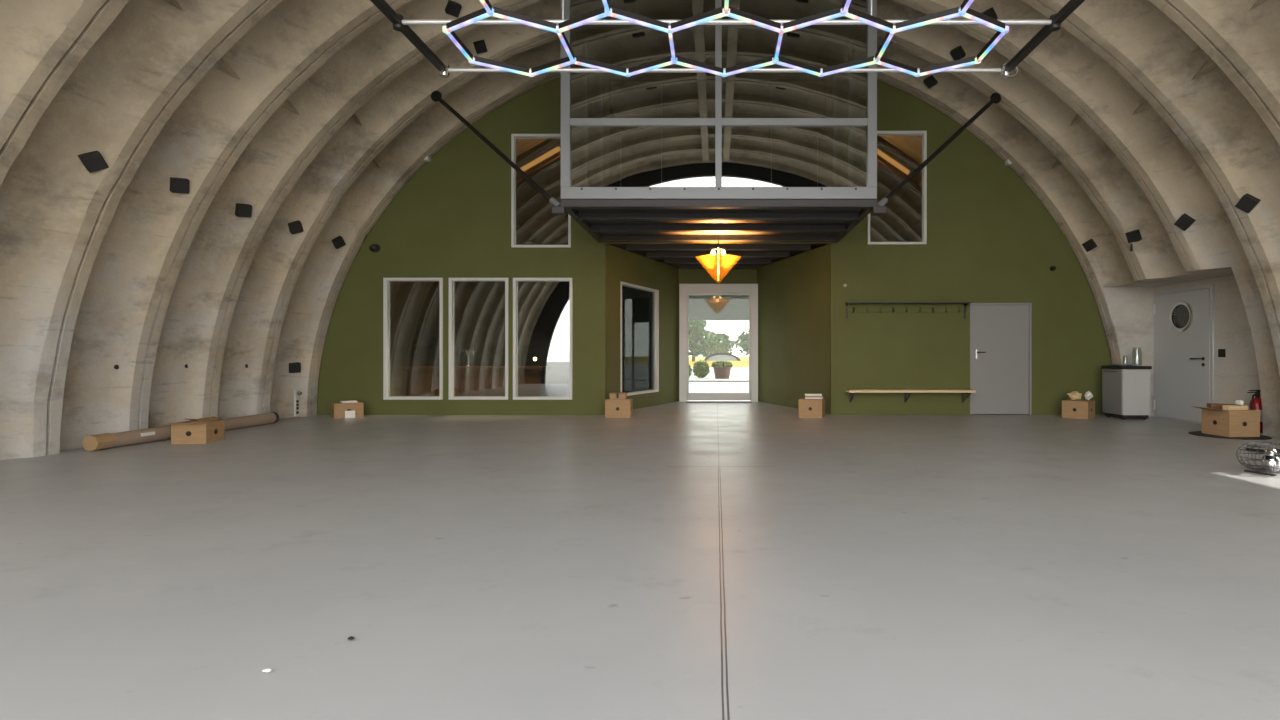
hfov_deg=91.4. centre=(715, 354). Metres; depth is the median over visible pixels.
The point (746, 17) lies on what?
diffuser
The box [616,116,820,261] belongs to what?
wall
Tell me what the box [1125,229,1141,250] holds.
spotlight
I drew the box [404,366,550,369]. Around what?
countertop
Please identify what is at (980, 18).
diffuser
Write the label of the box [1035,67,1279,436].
wall
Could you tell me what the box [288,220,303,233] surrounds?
air vent
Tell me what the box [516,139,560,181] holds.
strip light
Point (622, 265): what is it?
wall
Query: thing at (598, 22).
lighting frame
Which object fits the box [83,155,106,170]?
grille
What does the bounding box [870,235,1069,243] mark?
floor
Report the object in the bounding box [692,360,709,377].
shrub
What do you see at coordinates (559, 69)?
lighting frame
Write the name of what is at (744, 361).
field
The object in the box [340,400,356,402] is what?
paper stack
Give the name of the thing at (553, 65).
diffuser
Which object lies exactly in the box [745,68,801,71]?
lighting frame
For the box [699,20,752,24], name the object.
lighting frame
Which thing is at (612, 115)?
wall
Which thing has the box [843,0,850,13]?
diffuser
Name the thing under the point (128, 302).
wall
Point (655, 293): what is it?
window
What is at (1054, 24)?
lighting frame
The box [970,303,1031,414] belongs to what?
door
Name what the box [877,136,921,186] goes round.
strip light
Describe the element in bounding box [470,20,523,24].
lighting frame
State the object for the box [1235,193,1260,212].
air vent
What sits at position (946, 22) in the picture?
lighting frame
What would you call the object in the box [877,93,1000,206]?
rod
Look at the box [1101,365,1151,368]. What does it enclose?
countertop
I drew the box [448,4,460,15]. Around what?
grille
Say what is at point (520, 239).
floor
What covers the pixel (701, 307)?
roller shutter
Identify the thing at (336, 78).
ceiling
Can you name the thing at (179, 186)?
grille
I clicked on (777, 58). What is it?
diffuser
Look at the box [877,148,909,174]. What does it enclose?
diffuser
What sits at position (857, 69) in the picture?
lighting frame
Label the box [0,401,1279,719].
floor
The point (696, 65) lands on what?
diffuser
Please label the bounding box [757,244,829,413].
wall
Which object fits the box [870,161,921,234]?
wall
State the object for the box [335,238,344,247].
grille
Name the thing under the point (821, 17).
diffuser
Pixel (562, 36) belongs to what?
diffuser
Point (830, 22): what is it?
lighting frame
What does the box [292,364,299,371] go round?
grille
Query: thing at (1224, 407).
wood offcut
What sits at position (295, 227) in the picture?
grille
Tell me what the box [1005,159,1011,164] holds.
bracket
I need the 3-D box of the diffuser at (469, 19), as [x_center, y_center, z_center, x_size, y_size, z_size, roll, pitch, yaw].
[-1.787,-2.394,4.465,0.441,0.029,0.028,0,0,30]
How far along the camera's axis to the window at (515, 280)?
11.56 m
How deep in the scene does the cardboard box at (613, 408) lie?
11.07 m
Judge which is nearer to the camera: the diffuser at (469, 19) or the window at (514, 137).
the diffuser at (469, 19)
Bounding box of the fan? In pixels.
[1236,442,1279,475]
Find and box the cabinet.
[1101,365,1151,419]
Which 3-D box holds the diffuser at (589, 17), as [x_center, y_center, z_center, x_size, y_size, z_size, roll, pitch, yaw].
[-0.961,-2.394,4.465,0.441,0.029,0.028,0,0,30]
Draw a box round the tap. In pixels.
[459,344,476,366]
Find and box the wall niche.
[1102,267,1260,422]
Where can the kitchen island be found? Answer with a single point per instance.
(422, 380)
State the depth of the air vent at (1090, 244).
11.16 m
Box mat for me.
[1188,431,1271,439]
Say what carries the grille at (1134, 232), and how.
attached to the spotlight at (1132, 236)
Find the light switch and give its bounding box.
[1218,349,1224,356]
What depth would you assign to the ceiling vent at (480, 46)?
9.89 m
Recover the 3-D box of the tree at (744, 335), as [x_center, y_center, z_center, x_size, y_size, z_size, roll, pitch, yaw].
[8.060,-2.307,130.018,12.044,6.911,10.303,0,0,0]
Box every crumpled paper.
[1067,391,1081,399]
[1084,391,1092,399]
[1235,400,1243,404]
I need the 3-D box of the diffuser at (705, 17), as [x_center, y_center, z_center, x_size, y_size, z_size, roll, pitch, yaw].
[-0.135,-2.394,4.465,0.441,0.029,0.028,0,0,30]
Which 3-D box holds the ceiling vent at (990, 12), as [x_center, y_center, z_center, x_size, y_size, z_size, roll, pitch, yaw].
[3.905,-4.846,8.874,0.190,0.177,0.179,0,0,-38]
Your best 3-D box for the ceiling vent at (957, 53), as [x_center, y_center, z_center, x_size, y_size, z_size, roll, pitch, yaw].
[3.891,-4.853,9.976,0.190,0.180,0.182,0,0,-37]
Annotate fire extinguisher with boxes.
[1247,390,1262,432]
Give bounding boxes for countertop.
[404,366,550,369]
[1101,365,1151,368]
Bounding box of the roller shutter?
[689,295,748,319]
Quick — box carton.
[609,392,627,399]
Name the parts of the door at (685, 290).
rail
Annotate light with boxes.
[369,244,379,251]
[442,0,1008,76]
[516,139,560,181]
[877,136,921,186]
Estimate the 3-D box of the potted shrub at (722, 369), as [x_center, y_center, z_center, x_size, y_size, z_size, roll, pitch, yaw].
[0.291,0.690,30.005,1.064,0.900,0.964,0,0,0]
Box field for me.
[689,357,748,366]
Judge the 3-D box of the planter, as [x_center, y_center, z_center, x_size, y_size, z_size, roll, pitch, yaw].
[0.300,0.860,30.000,0.890,0.560,0.890,0,0,0]
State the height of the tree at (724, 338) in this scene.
6.620 m
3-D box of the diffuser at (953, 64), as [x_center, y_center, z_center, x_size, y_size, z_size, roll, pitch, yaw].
[1.931,-2.394,5.181,0.441,0.029,0.028,0,0,30]
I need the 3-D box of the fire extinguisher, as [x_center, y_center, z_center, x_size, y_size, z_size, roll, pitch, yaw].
[7.837,0.814,9.000,0.234,0.612,0.187,0,0,0]
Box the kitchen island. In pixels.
[404,366,550,395]
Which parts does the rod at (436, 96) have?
anchor plate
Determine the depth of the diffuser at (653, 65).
5.17 m
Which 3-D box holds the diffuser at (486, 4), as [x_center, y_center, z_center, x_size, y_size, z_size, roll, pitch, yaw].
[-1.580,-2.394,4.107,0.028,0.029,0.441,0,0,0]
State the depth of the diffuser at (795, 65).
5.17 m
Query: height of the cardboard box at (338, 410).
0.256 m
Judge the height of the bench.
0.250 m
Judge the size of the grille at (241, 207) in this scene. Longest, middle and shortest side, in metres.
0.140 x 0.140 x 0.006 m
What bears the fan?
on the floor at (678, 560)
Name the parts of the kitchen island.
panel, panel, panel, panel, panel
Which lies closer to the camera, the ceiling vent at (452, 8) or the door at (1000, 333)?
the ceiling vent at (452, 8)
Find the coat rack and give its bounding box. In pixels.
[845,302,970,318]
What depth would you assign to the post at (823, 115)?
13.90 m
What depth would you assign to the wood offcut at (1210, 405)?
8.63 m
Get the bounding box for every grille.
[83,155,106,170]
[174,181,187,192]
[239,206,250,216]
[291,223,302,232]
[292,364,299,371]
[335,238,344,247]
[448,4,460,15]
[475,43,485,52]
[925,78,934,87]
[951,50,962,59]
[1083,241,1093,250]
[1126,232,1137,241]
[1176,217,1190,229]
[1237,197,1254,211]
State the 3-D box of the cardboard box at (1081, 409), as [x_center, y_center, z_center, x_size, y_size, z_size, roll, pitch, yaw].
[6.498,0.967,11.119,0.404,0.306,0.428,0,0,-43]
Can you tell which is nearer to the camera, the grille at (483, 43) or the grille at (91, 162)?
the grille at (91, 162)
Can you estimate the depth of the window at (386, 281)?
11.56 m
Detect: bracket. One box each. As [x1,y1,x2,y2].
[424,156,430,161]
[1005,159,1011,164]
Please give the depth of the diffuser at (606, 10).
4.26 m
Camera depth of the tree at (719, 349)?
138.50 m
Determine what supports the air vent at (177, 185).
in the wall at (128, 302)
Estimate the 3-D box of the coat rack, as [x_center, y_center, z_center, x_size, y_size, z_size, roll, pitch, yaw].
[3.555,-0.823,11.498,2.283,0.300,0.196,0,0,0]
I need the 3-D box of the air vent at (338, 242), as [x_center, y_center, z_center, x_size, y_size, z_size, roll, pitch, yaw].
[-6.779,-2.025,11.129,0.248,0.253,0.166,0,0,-44]
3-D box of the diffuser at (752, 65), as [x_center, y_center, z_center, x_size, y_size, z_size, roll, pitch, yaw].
[0.279,-2.394,5.181,0.441,0.029,0.028,0,0,30]
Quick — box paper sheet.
[345,410,354,417]
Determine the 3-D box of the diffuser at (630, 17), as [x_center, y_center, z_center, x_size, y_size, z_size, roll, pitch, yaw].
[-0.548,-2.394,4.465,0.441,0.029,0.028,0,0,-30]
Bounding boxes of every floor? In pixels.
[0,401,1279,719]
[362,235,567,244]
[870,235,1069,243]
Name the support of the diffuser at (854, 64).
attached to the light at (965, 11)
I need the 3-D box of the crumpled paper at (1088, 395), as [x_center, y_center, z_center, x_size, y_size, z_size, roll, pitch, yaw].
[6.630,0.723,11.029,0.119,0.169,0.120,0,0,-39]
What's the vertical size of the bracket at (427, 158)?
0.080 m
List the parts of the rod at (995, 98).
anchor plate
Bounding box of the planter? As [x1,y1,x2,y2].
[713,367,730,378]
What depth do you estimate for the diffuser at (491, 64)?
5.18 m
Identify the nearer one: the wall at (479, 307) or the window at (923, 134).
the window at (923, 134)
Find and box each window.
[383,278,442,399]
[449,278,507,399]
[511,134,570,247]
[513,278,571,399]
[620,281,658,395]
[867,131,926,244]
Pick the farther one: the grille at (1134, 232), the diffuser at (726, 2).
the grille at (1134, 232)
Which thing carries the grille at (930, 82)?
attached to the ceiling vent at (930, 81)
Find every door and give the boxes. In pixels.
[679,284,757,401]
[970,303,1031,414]
[1153,284,1213,421]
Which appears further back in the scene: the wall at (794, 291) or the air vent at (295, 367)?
the wall at (794, 291)
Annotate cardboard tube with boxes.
[82,412,278,450]
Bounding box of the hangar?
[704,353,739,360]
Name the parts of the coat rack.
hook rail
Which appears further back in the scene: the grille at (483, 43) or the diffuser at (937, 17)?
the grille at (483, 43)
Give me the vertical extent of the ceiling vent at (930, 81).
0.189 m
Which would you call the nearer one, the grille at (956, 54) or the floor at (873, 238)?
the grille at (956, 54)
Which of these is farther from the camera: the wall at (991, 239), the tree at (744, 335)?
the tree at (744, 335)
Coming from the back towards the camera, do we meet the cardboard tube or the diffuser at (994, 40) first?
the cardboard tube
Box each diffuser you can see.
[446,33,471,61]
[447,13,489,32]
[474,61,528,75]
[479,0,490,13]
[493,13,555,32]
[520,146,560,170]
[532,61,571,75]
[557,33,573,61]
[559,13,606,32]
[575,61,625,75]
[602,0,609,13]
[611,13,667,32]
[629,61,672,75]
[668,33,675,61]
[671,13,723,32]
[676,61,722,75]
[724,0,728,13]
[726,61,773,75]
[728,13,779,32]
[774,33,782,61]
[777,61,819,75]
[783,13,841,32]
[823,61,874,75]
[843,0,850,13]
[845,13,892,32]
[876,33,893,61]
[877,61,916,75]
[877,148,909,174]
[895,13,958,32]
[920,61,975,75]
[961,0,973,13]
[963,13,1004,32]
[977,33,1005,61]
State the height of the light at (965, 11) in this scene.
0.109 m
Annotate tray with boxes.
[1109,364,1132,365]
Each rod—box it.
[431,90,560,206]
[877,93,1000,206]
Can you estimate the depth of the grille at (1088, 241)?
11.18 m
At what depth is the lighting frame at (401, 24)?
4.78 m
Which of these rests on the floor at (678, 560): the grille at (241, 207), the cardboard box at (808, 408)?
the cardboard box at (808, 408)
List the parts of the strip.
plate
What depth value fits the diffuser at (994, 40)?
4.82 m
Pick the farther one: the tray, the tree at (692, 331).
the tree at (692, 331)
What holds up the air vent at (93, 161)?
in the wall at (128, 302)
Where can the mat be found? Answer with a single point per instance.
(1197, 433)
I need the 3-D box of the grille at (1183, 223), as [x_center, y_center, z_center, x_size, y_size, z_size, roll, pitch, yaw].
[6.718,-1.893,8.921,0.006,0.140,0.140,-28,-28,-23]
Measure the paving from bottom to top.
0.280 m
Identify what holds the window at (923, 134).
in the wall at (991, 239)
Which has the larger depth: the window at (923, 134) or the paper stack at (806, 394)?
the window at (923, 134)
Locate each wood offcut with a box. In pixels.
[1207,403,1238,407]
[1222,405,1247,409]
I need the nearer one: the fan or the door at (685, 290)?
the fan
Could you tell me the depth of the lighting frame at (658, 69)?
5.39 m
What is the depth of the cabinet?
10.70 m
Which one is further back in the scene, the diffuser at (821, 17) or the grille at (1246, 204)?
the grille at (1246, 204)
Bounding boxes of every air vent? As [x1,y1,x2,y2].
[78,151,108,172]
[170,177,189,193]
[235,203,251,216]
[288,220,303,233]
[289,362,300,372]
[331,236,345,248]
[1082,238,1096,251]
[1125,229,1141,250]
[1174,213,1195,230]
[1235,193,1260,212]
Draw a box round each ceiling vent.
[445,0,461,17]
[473,40,487,53]
[923,75,937,87]
[950,45,965,60]
[982,7,997,19]
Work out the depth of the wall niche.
9.91 m
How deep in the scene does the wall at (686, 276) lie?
15.00 m
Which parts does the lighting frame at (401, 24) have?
rail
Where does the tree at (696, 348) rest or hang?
on the field
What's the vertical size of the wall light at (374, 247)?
0.158 m
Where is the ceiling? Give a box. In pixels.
[23,0,1279,192]
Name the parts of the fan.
blade, motor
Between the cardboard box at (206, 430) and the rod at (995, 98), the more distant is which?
the rod at (995, 98)
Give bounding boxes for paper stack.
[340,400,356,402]
[805,393,821,395]
[805,397,822,398]
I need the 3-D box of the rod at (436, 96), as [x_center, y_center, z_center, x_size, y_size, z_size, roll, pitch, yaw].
[-3.425,-3.200,9.512,2.774,2.234,0.180,0,0,29]
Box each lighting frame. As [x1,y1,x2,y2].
[370,0,506,77]
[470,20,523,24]
[549,68,605,71]
[584,20,638,24]
[647,68,703,71]
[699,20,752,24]
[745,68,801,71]
[813,20,867,24]
[843,68,900,71]
[928,20,981,24]
[942,0,1084,77]
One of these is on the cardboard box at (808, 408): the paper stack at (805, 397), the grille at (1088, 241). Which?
the paper stack at (805, 397)
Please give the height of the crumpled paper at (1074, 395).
0.158 m
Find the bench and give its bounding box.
[845,389,975,402]
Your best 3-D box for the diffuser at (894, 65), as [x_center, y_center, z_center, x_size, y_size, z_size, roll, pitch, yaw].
[1.518,-2.394,5.181,0.441,0.029,0.028,0,0,-30]
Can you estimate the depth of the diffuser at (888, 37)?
4.82 m
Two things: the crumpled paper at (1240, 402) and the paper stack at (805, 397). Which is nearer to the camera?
the crumpled paper at (1240, 402)
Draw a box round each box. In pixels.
[163,416,224,443]
[331,402,363,418]
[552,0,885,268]
[605,399,632,417]
[799,398,824,417]
[1062,399,1094,418]
[1191,406,1259,436]
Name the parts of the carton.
lid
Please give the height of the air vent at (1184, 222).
0.253 m
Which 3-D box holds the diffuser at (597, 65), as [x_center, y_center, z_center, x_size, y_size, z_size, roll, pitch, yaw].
[-0.961,-2.394,5.181,0.441,0.029,0.028,0,0,-30]
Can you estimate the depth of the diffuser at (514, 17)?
4.46 m
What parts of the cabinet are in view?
panel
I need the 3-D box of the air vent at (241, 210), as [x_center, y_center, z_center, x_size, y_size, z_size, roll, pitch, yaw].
[-6.747,-2.066,8.850,0.155,0.211,0.195,0,0,29]
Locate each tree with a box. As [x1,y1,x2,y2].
[689,320,696,341]
[689,320,720,360]
[701,343,726,356]
[713,332,737,353]
[726,329,748,354]
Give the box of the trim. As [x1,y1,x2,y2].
[686,401,751,402]
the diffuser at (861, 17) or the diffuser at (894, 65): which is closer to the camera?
the diffuser at (861, 17)
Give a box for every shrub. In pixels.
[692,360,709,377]
[711,361,732,378]
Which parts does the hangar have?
door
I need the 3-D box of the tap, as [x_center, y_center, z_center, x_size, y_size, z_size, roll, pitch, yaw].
[-5.150,0.007,12.874,0.360,0.463,0.171,0,0,0]
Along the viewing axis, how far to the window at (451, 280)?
11.56 m
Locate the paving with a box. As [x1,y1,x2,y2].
[687,367,750,400]
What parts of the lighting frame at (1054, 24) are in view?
rail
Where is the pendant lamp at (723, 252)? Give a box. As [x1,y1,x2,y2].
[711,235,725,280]
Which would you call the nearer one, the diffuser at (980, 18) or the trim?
the diffuser at (980, 18)
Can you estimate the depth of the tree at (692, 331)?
95.75 m
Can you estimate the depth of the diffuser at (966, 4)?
4.26 m
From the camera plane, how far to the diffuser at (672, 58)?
4.84 m
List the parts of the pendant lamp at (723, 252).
stem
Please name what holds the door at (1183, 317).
attached to the wall niche
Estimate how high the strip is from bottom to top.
0.480 m
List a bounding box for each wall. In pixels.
[0,0,433,459]
[317,72,1110,414]
[406,156,651,395]
[606,244,678,408]
[609,105,615,244]
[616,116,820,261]
[671,265,764,283]
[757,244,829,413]
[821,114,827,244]
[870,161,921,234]
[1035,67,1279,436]
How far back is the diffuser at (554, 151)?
12.80 m
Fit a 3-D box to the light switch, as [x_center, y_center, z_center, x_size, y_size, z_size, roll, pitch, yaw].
[7.990,-0.030,9.800,0.020,0.130,0.130,0,0,0]
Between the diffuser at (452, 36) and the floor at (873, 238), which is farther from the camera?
the floor at (873, 238)
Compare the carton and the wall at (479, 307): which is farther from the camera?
the wall at (479, 307)
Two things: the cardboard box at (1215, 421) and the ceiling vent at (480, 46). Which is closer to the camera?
the cardboard box at (1215, 421)
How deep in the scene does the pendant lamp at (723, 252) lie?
10.84 m
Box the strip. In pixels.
[293,389,301,415]

